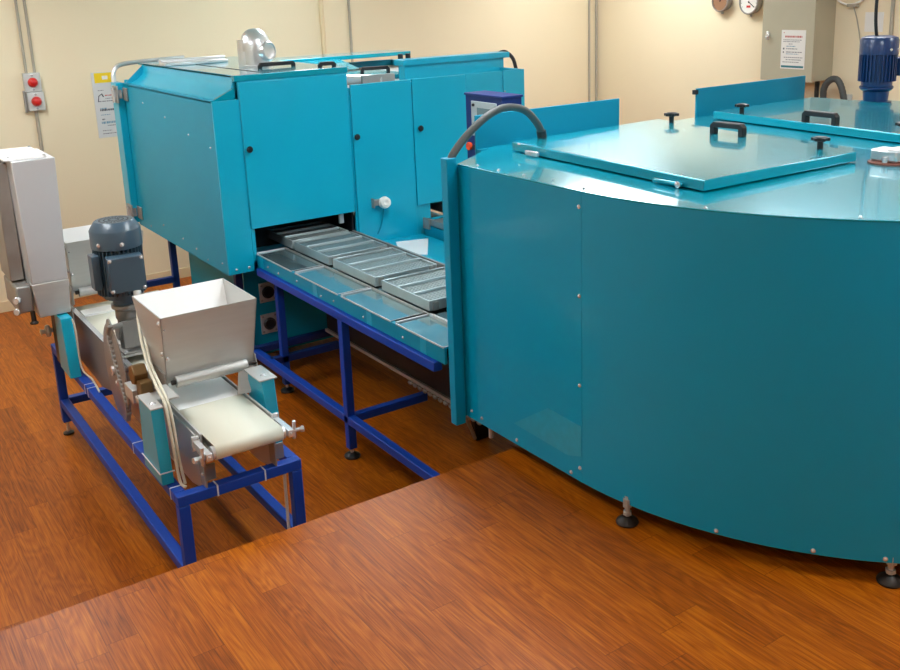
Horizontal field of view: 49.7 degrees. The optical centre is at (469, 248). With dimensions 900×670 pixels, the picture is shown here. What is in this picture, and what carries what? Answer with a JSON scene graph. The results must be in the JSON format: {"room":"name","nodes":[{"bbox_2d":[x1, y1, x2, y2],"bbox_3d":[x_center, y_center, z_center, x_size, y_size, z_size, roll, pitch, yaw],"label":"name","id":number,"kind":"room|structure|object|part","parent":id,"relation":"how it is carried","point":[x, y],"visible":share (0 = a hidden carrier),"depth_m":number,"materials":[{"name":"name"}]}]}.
{"room":"processing plant","nodes":[
{"label":"processing plant","id":0,"kind":"room"},
{"bbox_2d":[0,276,518,631],"bbox_3d":[-0.736,0.757,6.784,9.100,0.100,5.310,-12,18,-33],"label":"floor","id":1,"kind":"structure","parent":0,"point":[70,536],"depth_m":5.08,"materials":[{"name":"brown wood"}]},
{"bbox_2d":[0,146,305,567],"bbox_3d":[-1.639,0.418,4.627,0.766,1.723,2.500,-12,18,-33],"label":"machine","id":2,"kind":"object","parent":1,"relation":"on","point":[164,357],"visible":0.98,"depth_m":4.33,"materials":[{"name":"blue paint"}]},
{"bbox_3d":[-2.275,0.317,4.902,0.035,0.036,0.060,-3,15,-3],"label":"knob","id":3,"kind":"part","parent":2,"relation":"part of","materials":[{"name":"metal"}]},
{"bbox_3d":[-2.254,0.257,4.852,0.035,0.036,0.060,-3,15,-3],"label":"knob","id":4,"kind":"part","parent":2,"relation":"part of","materials":[{"name":"metal"}]},
{"bbox_3d":[-2.287,-0.477,4.909,0.198,0.013,0.385,-12,18,-33],"label":"lid","id":5,"kind":"part","parent":2,"relation":"part of","materials":[{"name":"white metal"}]},
{"bbox_3d":[-2.233,0.437,5.184,0.116,0.068,0.068,-12,18,-33],"label":"adjusting knob","id":6,"kind":"part","parent":2,"relation":"part of","materials":[{"name":"metal"}]},
{"bbox_3d":[-2.175,0.476,5.134,0.020,0.272,0.100,-12,18,-33],"label":"plate","id":7,"kind":"part","parent":2,"relation":"part of","materials":[{"name":"metal"}]},
{"bbox_3d":[-2.325,0.790,5.542,0.045,0.426,0.045,-12,18,-33],"label":"leg","id":8,"kind":"part","parent":2,"relation":"part of","materials":[{"name":"blue paint"}]},
{"bbox_3d":[-2.166,0.002,5.612,0.410,0.247,0.164,-12,18,-33],"label":"plate","id":9,"kind":"part","parent":2,"relation":"part of","materials":[{"name":"silver metal"}]},
{"bbox_3d":[-1.951,0.545,5.035,0.005,0.290,0.820,-12,18,-33],"label":"guard plate","id":10,"kind":"part","parent":2,"relation":"part of","materials":[{"name":"metal"}]},
{"bbox_2d":[98,216,127,222],"bbox_3d":[-1.627,-0.132,4.440,0.132,0.001,0.132,-12,18,-33],"label":"fan grille","id":11,"kind":"object","parent":2,"relation":"attached to","point":[110,219],"depth_m":4.43,"materials":[{"name":"black plastic"}]},
{"bbox_3d":[-1.575,0.559,4.359,0.025,0.432,0.192,-12,18,-33],"label":"chain","id":12,"kind":"part","parent":2,"relation":"part of","materials":[{"name":"metal"}]},
{"bbox_3d":[-1.619,0.107,4.503,0.184,0.215,0.184,-12,18,-33],"label":"motor","id":13,"kind":"part","parent":2,"relation":"part of","materials":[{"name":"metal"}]},
{"bbox_3d":[-1.610,0.675,4.603,0.005,0.238,2.070,-12,18,-33],"label":"plate","id":14,"kind":"part","parent":2,"relation":"part of","materials":[{"name":"metal"}]},
{"bbox_3d":[-1.318,0.731,4.136,0.006,0.250,0.270,-12,18,-33],"label":"drive plate","id":15,"kind":"part","parent":2,"relation":"part of","materials":[{"name":"metal"}]},
{"bbox_3d":[-1.258,0.310,4.337,0.410,0.247,0.164,-12,18,-33],"label":"plate","id":16,"kind":"part","parent":2,"relation":"part of","materials":[{"name":"silver metal"}]},
{"bbox_3d":[-1.628,0.538,4.582,0.014,0.038,2.070,-12,18,-33],"label":"belt rail","id":17,"kind":"part","parent":2,"relation":"part of","materials":[{"name":"metal"}]},
{"bbox_3d":[-1.107,1.203,3.831,0.045,0.426,0.045,-12,18,-33],"label":"leg","id":18,"kind":"part","parent":2,"relation":"part of","materials":[{"name":"blue paint"}]},
{"bbox_3d":[-0.958,0.566,4.159,0.062,0.090,0.095,-2,15,-2],"label":"scraper plate","id":19,"kind":"part","parent":2,"relation":"part of","materials":[{"name":"metal"}]},
{"bbox_3d":[-1.382,0.486,4.745,0.014,0.038,2.070,-12,18,-33],"label":"belt rail","id":20,"kind":"part","parent":2,"relation":"part of","materials":[{"name":"metal"}]},
{"bbox_3d":[-1.369,0.624,4.762,0.005,0.238,2.070,-12,18,-33],"label":"plate","id":21,"kind":"part","parent":2,"relation":"part of","materials":[{"name":"metal"}]},
{"bbox_3d":[-0.718,1.121,4.089,0.045,0.426,0.045,-12,18,-33],"label":"leg","id":22,"kind":"part","parent":2,"relation":"part of","materials":[{"name":"blue paint"}]},
{"bbox_2d":[111,28,524,352],"bbox_3d":[-1.054,-0.498,7.048,2.501,2.210,2.016,-12,18,-33],"label":"oven","id":23,"kind":"object","parent":1,"relation":"on","point":[218,153],"visible":0.83,"depth_m":6.18,"materials":[{"name":"teal paint"}]},
{"bbox_3d":[-2.403,-1.238,6.942,0.142,0.136,0.030,-12,18,-33],"label":"corner panel","id":24,"kind":"part","parent":23,"relation":"part of","materials":[{"name":"teal paint"}]},
{"bbox_3d":[-2.364,-1.318,7.145,0.548,0.168,0.053,-12,18,-33],"label":"edge trim","id":25,"kind":"part","parent":23,"relation":"part of","materials":[{"name":"metal"}]},
{"bbox_3d":[-1.966,-1.010,6.247,0.034,0.012,1.786,-12,18,-33],"label":"edge rail","id":26,"kind":"part","parent":23,"relation":"part of","materials":[{"name":"teal metal"}]},
{"bbox_3d":[-2.161,0.220,7.148,0.045,0.750,0.045,-12,18,-33],"label":"leg","id":27,"kind":"part","parent":23,"relation":"part of","materials":[{"name":"blue paint"}]},
{"bbox_3d":[-1.957,-0.509,6.382,0.015,1.034,1.775,-12,18,-33],"label":"panel","id":28,"kind":"part","parent":23,"relation":"part of","materials":[{"name":"teal metal"}]},
{"bbox_3d":[-1.908,-1.075,6.252,0.150,0.144,1.700,-12,18,-33],"label":"sloping panel","id":29,"kind":"part","parent":23,"relation":"part of","materials":[{"name":"teal paint"}]},
{"bbox_3d":[-1.418,-0.879,5.566,0.142,0.065,0.028,-12,18,-33],"label":"corner panel","id":30,"kind":"part","parent":23,"relation":"part of","materials":[{"name":"teal metal"}]},
{"bbox_3d":[-1.432,0.468,6.125,0.045,0.750,0.045,-12,18,-33],"label":"leg","id":31,"kind":"part","parent":23,"relation":"part of","materials":[{"name":"blue paint"}]},
{"bbox_3d":[-1.574,-1.212,6.502,0.733,0.035,1.846,-12,18,-33],"label":"panel","id":32,"kind":"part","parent":23,"relation":"part of","materials":[{"name":"teal metal"}]},
{"bbox_3d":[-1.285,-0.577,5.677,0.040,0.040,0.032,-12,18,-33],"label":"door knob","id":33,"kind":"part","parent":23,"relation":"part of","materials":[{"name":"black plastic"}]},
{"bbox_3d":[-1.294,0.280,6.220,0.110,0.130,0.012,-12,18,-33],"label":"socket plate","id":34,"kind":"part","parent":23,"relation":"part of","materials":[{"name":"metal"}]},
{"bbox_2d":[262,286,273,298],"bbox_3d":[-1.286,0.282,6.209,0.079,0.079,0.020,-12,18,-33],"label":"socket","id":35,"kind":"object","parent":23,"relation":"attached to","point":[267,291],"depth_m":6.21,"materials":[{"name":"black plastic"}]},
{"bbox_3d":[-1.292,0.483,6.271,0.110,0.130,0.012,-12,18,-33],"label":"socket plate","id":36,"kind":"part","parent":23,"relation":"part of","materials":[{"name":"metal"}]},
{"bbox_2d":[264,317,275,329],"bbox_3d":[-1.284,0.486,6.260,0.079,0.079,0.020,-12,18,-33],"label":"socket","id":37,"kind":"object","parent":23,"relation":"attached to","point":[269,322],"depth_m":6.26,"materials":[{"name":"black plastic"}]},
{"bbox_3d":[-1.213,-1.157,6.114,0.250,0.034,0.022,-12,18,-33],"label":"handle","id":38,"kind":"part","parent":23,"relation":"part of","materials":[{"name":"black plastic"}]},
{"bbox_3d":[-1.098,-0.461,5.885,0.870,1.140,0.015,-12,18,-33],"label":"panel","id":39,"kind":"part","parent":23,"relation":"part of","materials":[{"name":"teal paint"}]},
{"bbox_3d":[-1.030,-0.592,5.883,0.696,0.866,0.014,-12,18,-33],"label":"door","id":40,"kind":"part","parent":23,"relation":"part of","materials":[{"name":"teal paint"}]},
{"bbox_3d":[-1.039,-0.712,6.995,2.220,1.250,1.800,-12,18,-33],"label":"panel","id":41,"kind":"part","parent":23,"relation":"part of","materials":[{"name":"teal paint"}]},
{"bbox_3d":[-0.878,-1.133,5.982,0.120,0.034,0.022,-12,18,-33],"label":"handle","id":42,"kind":"part","parent":23,"relation":"part of","materials":[{"name":"black plastic"}]},
{"bbox_3d":[-1.103,-1.503,7.641,1.290,0.030,0.350,-12,18,-33],"label":"roof lid","id":43,"kind":"part","parent":23,"relation":"part of","materials":[{"name":"teal metal"}]},
{"bbox_3d":[-1.024,-0.123,7.142,2.200,0.195,1.770,-12,18,-33],"label":"panel","id":44,"kind":"part","parent":23,"relation":"part of","materials":[{"name":"metal"}]},
{"bbox_3d":[-0.859,-1.210,6.859,0.740,0.030,0.550,-12,18,-33],"label":"roof lid","id":45,"kind":"part","parent":23,"relation":"part of","materials":[{"name":"metal"}]},
{"bbox_3d":[-0.653,-1.233,6.744,0.209,0.060,0.022,-7,16,-17],"label":"handle","id":46,"kind":"part","parent":23,"relation":"part of","materials":[{"name":"black plastic"}]},
{"bbox_3d":[-0.706,-1.247,7.085,1.350,0.015,1.750,-12,18,-33],"label":"roof plate","id":47,"kind":"part","parent":23,"relation":"part of","materials":[{"name":"metal"}]},
{"bbox_3d":[-0.539,-0.467,6.263,0.436,1.200,0.014,-12,18,-33],"label":"door","id":48,"kind":"part","parent":23,"relation":"part of","materials":[{"name":"teal paint"}]},
{"bbox_3d":[-0.174,-0.520,6.530,1.370,1.220,0.013,-12,18,-33],"label":"panel","id":49,"kind":"part","parent":23,"relation":"part of","materials":[{"name":"teal paint"}]},
{"bbox_3d":[-0.187,-0.721,6.452,0.417,0.830,0.014,-12,18,-33],"label":"door","id":50,"kind":"part","parent":23,"relation":"part of","materials":[{"name":"teal paint"}]},
{"bbox_2d":[394,50,517,80],"bbox_3d":[-0.092,-1.281,6.772,0.950,0.190,0.211,-12,18,-33],"label":"hood","id":51,"kind":"object","parent":23,"relation":"attached to","point":[410,68],"depth_m":6.68,"materials":[{"name":"teal metal"}]},
{"bbox_3d":[0.117,-0.606,6.702,0.305,1.200,0.006,-12,18,-33],"label":"fixed panel","id":52,"kind":"part","parent":23,"relation":"part of","materials":[{"name":"teal paint"}]},
{"bbox_3d":[0.323,-0.649,6.834,0.180,1.200,0.012,-12,18,-33],"label":"fixed panel","id":53,"kind":"part","parent":23,"relation":"part of","materials":[{"name":"teal paint"}]},
{"bbox_2d":[254,201,488,479],"bbox_3d":[0.055,0.478,5.620,1.868,0.985,2.622,-12,18,-33],"label":"table","id":54,"kind":"object","parent":1,"relation":"on","point":[411,340],"visible":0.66,"depth_m":5.18,"materials":[{"name":"metal"}]},
{"bbox_3d":[-1.203,0.013,5.918,0.192,0.008,0.008,-12,18,-33],"label":"cross rod","id":55,"kind":"part","parent":54,"relation":"part of","materials":[{"name":"silver metal"}]},
{"bbox_3d":[-1.158,0.469,5.995,0.045,0.785,0.045,-12,18,-33],"label":"leg","id":56,"kind":"part","parent":54,"relation":"part of","materials":[{"name":"blue paint"}]},
{"bbox_3d":[-1.028,0.060,5.739,0.274,0.002,0.490,-12,18,-33],"label":"drip plate","id":57,"kind":"part","parent":54,"relation":"part of","materials":[{"name":"silver metal"}]},
{"bbox_2d":[268,221,348,248],"bbox_3d":[-1.019,-0.090,6.148,0.387,0.055,0.378,-12,18,-33],"label":"pan","id":58,"kind":"object","parent":54,"relation":"on","point":[288,235],"visible":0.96,"depth_m":6.13,"materials":[{"name":"metal"}]},
{"bbox_3d":[-0.896,0.117,5.486,0.192,0.008,0.008,-12,18,-33],"label":"cross rod","id":59,"kind":"part","parent":54,"relation":"part of","materials":[{"name":"silver metal"}]},
{"bbox_3d":[-0.713,0.166,5.297,0.274,0.002,0.515,-12,18,-33],"label":"drip plate","id":60,"kind":"part","parent":54,"relation":"part of","materials":[{"name":"silver metal"}]},
{"bbox_2d":[294,231,386,264],"bbox_3d":[-0.767,-0.005,5.794,0.387,0.055,0.463,-12,18,-33],"label":"pan","id":61,"kind":"object","parent":54,"relation":"on","point":[324,249],"visible":0.98,"depth_m":5.76,"materials":[{"name":"metal"}]},
{"bbox_3d":[-0.642,0.708,5.107,0.045,0.746,0.045,-12,18,-33],"label":"leg","id":62,"kind":"part","parent":54,"relation":"part of","materials":[{"name":"blue paint"}]},
{"bbox_3d":[-0.580,0.225,5.042,0.192,0.008,0.008,-12,18,-33],"label":"cross rod","id":63,"kind":"part","parent":54,"relation":"part of","materials":[{"name":"silver metal"}]},
{"bbox_3d":[-0.542,0.214,5.139,0.010,0.042,2.060,-12,18,-33],"label":"guide rail","id":64,"kind":"part","parent":54,"relation":"part of","materials":[{"name":"metal"}]},
{"bbox_2d":[333,247,436,286],"bbox_3d":[-0.469,0.096,5.375,0.387,0.055,0.491,-12,18,-33],"label":"pan","id":65,"kind":"object","parent":54,"relation":"on","point":[371,267],"visible":0.96,"depth_m":5.34,"materials":[{"name":"metal"}]},
{"bbox_3d":[-0.400,0.273,4.857,0.274,0.002,0.505,-12,18,-33],"label":"drip plate","id":66,"kind":"part","parent":54,"relation":"part of","materials":[{"name":"silver metal"}]},
{"bbox_3d":[-0.417,0.676,5.434,0.015,0.020,1.700,-12,18,-33],"label":"return rail","id":67,"kind":"part","parent":54,"relation":"part of","materials":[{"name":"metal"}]},
{"bbox_3d":[-0.169,0.121,5.383,0.050,0.072,2.060,-12,18,-33],"label":"guide rail","id":68,"kind":"part","parent":54,"relation":"part of","materials":[{"name":"metal"}]},
{"bbox_2d":[396,238,427,254],"bbox_3d":[-0.367,-0.009,6.151,0.209,0.004,0.405,-2,15,-1],"label":"sheet","id":69,"kind":"object","parent":54,"relation":"on","point":[419,246],"visible":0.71,"depth_m":6.17,"materials":[{"name":"white paper"}]},
{"bbox_3d":[-0.264,0.332,4.599,0.192,0.008,0.008,-12,18,-33],"label":"cross rod","id":70,"kind":"part","parent":54,"relation":"part of","materials":[{"name":"silver metal"}]},
{"bbox_2d":[381,267,446,310],"bbox_3d":[-0.162,0.201,4.944,0.387,0.055,0.469,-12,18,-33],"label":"pan","id":71,"kind":"object","parent":54,"relation":"on","point":[426,289],"visible":0.7,"depth_m":4.91,"materials":[{"name":"metal"}]},
{"bbox_3d":[-0.113,0.370,4.454,0.274,0.002,0.405,-12,18,-33],"label":"drip plate","id":72,"kind":"part","parent":54,"relation":"part of","materials":[{"name":"silver metal"}]},
{"bbox_3d":[-0.072,0.355,4.470,0.015,0.017,0.390,-12,18,-33],"label":"guide rail","id":73,"kind":"part","parent":54,"relation":"part of","materials":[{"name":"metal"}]},
{"bbox_3d":[-0.135,0.794,5.031,0.026,0.026,0.689,-12,18,-33],"label":"return chain","id":74,"kind":"part","parent":54,"relation":"part of","materials":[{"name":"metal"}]},
{"bbox_2d":[464,90,522,157],"bbox_3d":[0.135,-0.295,5.145,0.145,1.042,0.335,-12,18,-33],"label":"control panel","id":75,"kind":"object","parent":54,"relation":"on","point":[477,102],"visible":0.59,"depth_m":5.02,"materials":[{"name":"blue paint"}]},
{"bbox_3d":[0.076,-0.662,5.005,0.007,0.182,0.220,-12,18,-33],"label":"screen frame","id":76,"kind":"part","parent":75,"relation":"part of","materials":[{"name":"grey"}]},
{"bbox_3d":[0.122,-0.794,5.016,0.135,0.012,0.335,-12,18,-33],"label":"housing lid","id":77,"kind":"part","parent":75,"relation":"part of","materials":[{"name":"blue paint"}]},
{"bbox_2d":[0,446,899,669],"bbox_3d":[2.201,1.513,2.583,9.100,0.604,5.040,-12,18,-33],"label":"platform","id":78,"kind":"object","parent":1,"relation":"on","point":[507,560],"depth_m":3.12,"materials":[{"name":"brown wood"}]},
{"bbox_2d":[441,35,899,588],"bbox_3d":[1.710,0.231,4.204,3.024,2.084,2.534,-12,18,-33],"label":"machine","id":79,"kind":"object","parent":1,"relation":"on","point":[695,322],"visible":1,"depth_m":3.34,"materials":[{"name":"metal"}]},
{"bbox_3d":[-0.067,0.201,4.146,0.050,1.185,0.045,-12,18,-33],"label":"corner post","id":80,"kind":"part","parent":79,"relation":"part of","materials":[{"name":"teal metal"}]},
{"bbox_3d":[0.195,0.271,3.847,0.012,1.122,0.767,-12,18,-33],"label":"panel","id":81,"kind":"part","parent":79,"relation":"part of","materials":[{"name":"teal metal"}]},
{"bbox_3d":[0.970,-0.626,4.655,0.058,0.050,0.058,-12,18,-33],"label":"star knob","id":82,"kind":"part","parent":79,"relation":"part of","materials":[{"name":"black plastic"}]},
{"bbox_3d":[1.721,-0.412,4.029,2.958,0.006,2.479,-12,18,-33],"label":"panel","id":83,"kind":"part","parent":79,"relation":"part of","materials":[{"name":"teal metal"}]},
{"bbox_3d":[0.870,-0.416,4.050,1.024,0.039,1.235,-12,18,-33],"label":"lid","id":84,"kind":"part","parent":79,"relation":"part of","materials":[{"name":"teal metal"}]},
{"bbox_3d":[1.124,-0.518,4.217,0.032,0.056,0.172,-13,19,-37],"label":"handle","id":85,"kind":"part","parent":79,"relation":"part of","materials":[{"name":"black plastic"}]},
{"bbox_3d":[1.625,0.381,3.248,2.426,1.122,0.641,-2,15,-1],"label":"panel","id":86,"kind":"part","parent":79,"relation":"part of","materials":[{"name":"teal metal"}]},
{"bbox_3d":[1.376,-0.706,4.901,0.058,0.050,0.058,-12,18,-33],"label":"star knob","id":87,"kind":"part","parent":79,"relation":"part of","materials":[{"name":"black plastic"}]},
{"bbox_3d":[1.925,-0.637,4.745,0.940,0.039,1.240,-12,18,-33],"label":"lid","id":88,"kind":"part","parent":79,"relation":"part of","materials":[{"name":"teal metal"}]},
{"bbox_3d":[1.614,-0.601,4.464,0.032,0.056,0.190,-11,17,-30],"label":"handle","id":89,"kind":"part","parent":79,"relation":"part of","materials":[{"name":"black plastic"}]},
{"bbox_3d":[1.374,-0.413,3.800,0.058,0.050,0.058,-12,18,-33],"label":"star knob","id":90,"kind":"part","parent":79,"relation":"part of","materials":[{"name":"black plastic"}]},
{"bbox_2d":[820,76,846,99],"bbox_3d":[3.157,-1.190,8.375,0.081,0.592,0.306,-12,18,-33],"label":"corrugated hose","id":91,"kind":"object","parent":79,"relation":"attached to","point":[823,90],"visible":0.57,"depth_m":8.30,"materials":[{"name":"grey plastic"}]},
{"bbox_2d":[874,0,878,35],"bbox_3d":[2.219,-1.565,5.258,0.060,0.827,0.018,-6,15,-13],"label":"power cable","id":92,"kind":"object","parent":79,"relation":"on","point":[876,1],"visible":0.94,"depth_m":5.33,"materials":[{"name":"black plastic"}]},
{"bbox_3d":[2.279,-0.947,5.429,0.179,0.270,0.179,-12,18,-33],"label":"motor","id":93,"kind":"part","parent":79,"relation":"part of","materials":[{"name":"blue metal"}]},
{"bbox_2d":[0,0,594,301],"bbox_3d":[-2.341,-1.267,8.568,9.400,3.200,0.150,-12,18,-33],"label":"wall","id":94,"kind":"structure","parent":0,"point":[72,40],"depth_m":8.36,"materials":[{"name":"beige paint"}]},
{"bbox_2d":[14,0,27,72],"bbox_3d":[-3.498,-1.959,7.465,0.022,1.220,0.022,-12,18,-33],"label":"conduit","id":95,"kind":"object","parent":94,"relation":"attached to","point":[15,1],"visible":1,"depth_m":7.54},
{"bbox_2d":[22,91,28,112],"bbox_3d":[-3.500,-1.155,7.657,0.020,0.170,0.030,-12,18,-33],"label":"clip","id":96,"kind":"object","parent":94,"relation":"attached to","point":[23,92],"visible":1,"depth_m":7.65,"materials":[{"name":"metal"}]},
{"bbox_2d":[23,0,35,72],"bbox_3d":[-3.447,-1.969,7.499,0.022,1.220,0.022,-12,18,-33],"label":"conduit","id":97,"kind":"object","parent":94,"relation":"attached to","point":[24,1],"visible":1,"depth_m":7.58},
{"bbox_2d":[22,72,41,91],"bbox_3d":[-3.432,-1.303,7.629,0.124,0.146,0.095,-12,18,-33],"label":"box","id":98,"kind":"object","parent":94,"relation":"attached to","point":[31,81],"visible":1,"depth_m":7.61,"materials":[{"name":"grey plastic"}]},
{"bbox_2d":[26,91,45,110],"bbox_3d":[-3.421,-1.161,7.671,0.124,0.146,0.095,-12,18,-33],"label":"box","id":99,"kind":"object","parent":94,"relation":"attached to","point":[35,100],"visible":1,"depth_m":7.65,"materials":[{"name":"grey plastic"}]},
{"bbox_2d":[34,111,43,151],"bbox_3d":[-3.416,-0.327,7.918,0.028,1.590,0.028,-12,18,-33],"label":"conduit","id":100,"kind":"object","parent":94,"relation":"attached to","point":[35,112],"visible":0.34,"depth_m":7.75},
{"bbox_2d":[0,267,190,312],"bbox_3d":[-2.247,0.154,8.877,9.100,0.090,0.012,-12,18,-33],"label":"baseboard","id":101,"kind":"structure","parent":94,"relation":"attached to","point":[5,306],"depth_m":8.52,"materials":[{"name":"beige wood"}]},
{"bbox_2d":[91,71,116,137],"bbox_3d":[-2.993,-1.185,8.025,0.197,0.535,0.007,-12,18,-33],"label":"notice sign","id":102,"kind":"object","parent":94,"relation":"attached to","point":[101,81],"visible":0.88,"depth_m":8.01,"materials":[{"name":"paper"}]},
{"bbox_2d":[318,0,326,53],"bbox_3d":[-1.336,-1.497,9.109,0.044,3.100,0.044,-12,18,-33],"label":"conduit","id":103,"kind":"object","parent":94,"relation":"attached to","point":[320,2],"visible":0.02,"depth_m":8.95,"materials":[{"name":"beige plastic"}]},
{"bbox_2d":[347,0,353,61],"bbox_3d":[-1.102,-1.549,9.273,0.024,3.100,0.024,-12,18,-33],"label":"conduit","id":104,"kind":"object","parent":94,"relation":"attached to","point":[348,1],"visible":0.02,"depth_m":9.12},
{"bbox_2d":[588,0,589,101],"bbox_3d":[1.347,-2.063,10.891,0.024,3.100,0.024,-12,18,-33],"label":"conduit","id":105,"kind":"object","parent":94,"relation":"attached to","point":[588,0],"visible":0.48,"depth_m":10.84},
{"bbox_2d":[595,0,597,100],"bbox_3d":[1.430,-2.075,10.927,0.028,3.100,0.028,-12,18,-33],"label":"conduit","id":106,"kind":"object","parent":94,"relation":"attached to","point":[596,1],"visible":0.48,"depth_m":10.88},
{"bbox_2d":[598,0,899,124],"bbox_3d":[4.446,-1.052,6.884,0.150,3.200,10.350,-12,18,-33],"label":"wall","id":107,"kind":"structure","parent":0,"point":[652,54],"depth_m":9.89,"materials":[{"name":"beige paint"}]},
{"bbox_2d":[712,0,732,13],"bbox_3d":[2.425,-2.364,9.313,0.078,0.230,0.210,-12,18,-33],"label":"pressure gauge","id":108,"kind":"object","parent":107,"relation":"attached to","point":[721,6],"visible":1,"depth_m":9.29,"materials":[{"name":"metal"}]},
{"bbox_2d":[739,0,762,16],"bbox_3d":[2.622,-2.284,9.041,0.078,0.248,0.230,-12,18,-33],"label":"pressure gauge","id":109,"kind":"object","parent":107,"relation":"attached to","point":[748,7],"visible":1,"depth_m":9.02,"materials":[{"name":"metal"}]},
{"bbox_2d":[760,0,835,82],"bbox_3d":[2.875,-2.089,8.483,0.333,1.225,0.545,-12,18,-33],"label":"upper cabinet","id":110,"kind":"object","parent":107,"relation":"attached to","point":[817,17],"visible":0.94,"depth_m":8.40,"materials":[{"name":"metal"}]},
{"bbox_2d":[780,30,805,69],"bbox_3d":[2.815,-1.728,8.443,0.003,0.332,0.250,-12,18,-33],"label":"paper","id":111,"kind":"object","parent":110,"relation":"attached to","point":[793,42],"visible":1,"depth_m":8.44,"materials":[{"name":"white paper"}]},
{"bbox_2d":[814,81,819,97],"bbox_3d":[3.097,-0.746,8.722,0.068,1.515,0.047,1,15,9],"label":"cable","id":112,"kind":"object","parent":110,"relation":"hanging from","point":[817,83],"visible":0.22,"depth_m":8.53,"materials":[{"name":"black plastic"}]},
{"bbox_2d":[847,94,851,99],"bbox_3d":[3.285,-1.257,8.410,0.030,0.150,0.050,-12,18,-33],"label":"wall box","id":113,"kind":"object","parent":107,"relation":"attached to","point":[849,96],"visible":0.34,"depth_m":8.38,"materials":[{"name":"grey plastic"}]},
{"bbox_2d":[837,0,862,4],"bbox_3d":[3.238,-2.126,8.186,0.029,0.157,0.335,-12,18,-33],"label":"cable","id":114,"kind":"object","parent":107,"relation":"attached to","point":[839,1],"visible":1,"depth_m":8.24,"materials":[{"name":"plastic"}]},
{"bbox_2d":[847,4,860,39],"bbox_3d":[3.268,-1.806,8.237,0.044,0.520,0.155,-12,18,-33],"label":"cable","id":115,"kind":"object","parent":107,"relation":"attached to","point":[848,5],"visible":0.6,"depth_m":8.20,"materials":[{"name":"grey plastic"}]},
{"bbox_2d":[864,12,883,31],"bbox_3d":[3.376,-1.887,8.097,0.003,0.160,0.170,-12,18,-33],"label":"paper sheet","id":116,"kind":"object","parent":107,"relation":"attached to","point":[869,16],"visible":0.86,"depth_m":8.11,"materials":[{"name":"white paper"}]},
{"bbox_2d":[889,0,894,34],"bbox_3d":[3.476,-1.388,8.077,0.032,3.100,0.032,-12,18,-33],"label":"conduit","id":117,"kind":"object","parent":107,"relation":"attached to","point":[892,11],"visible":0.02,"depth_m":7.93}
]}

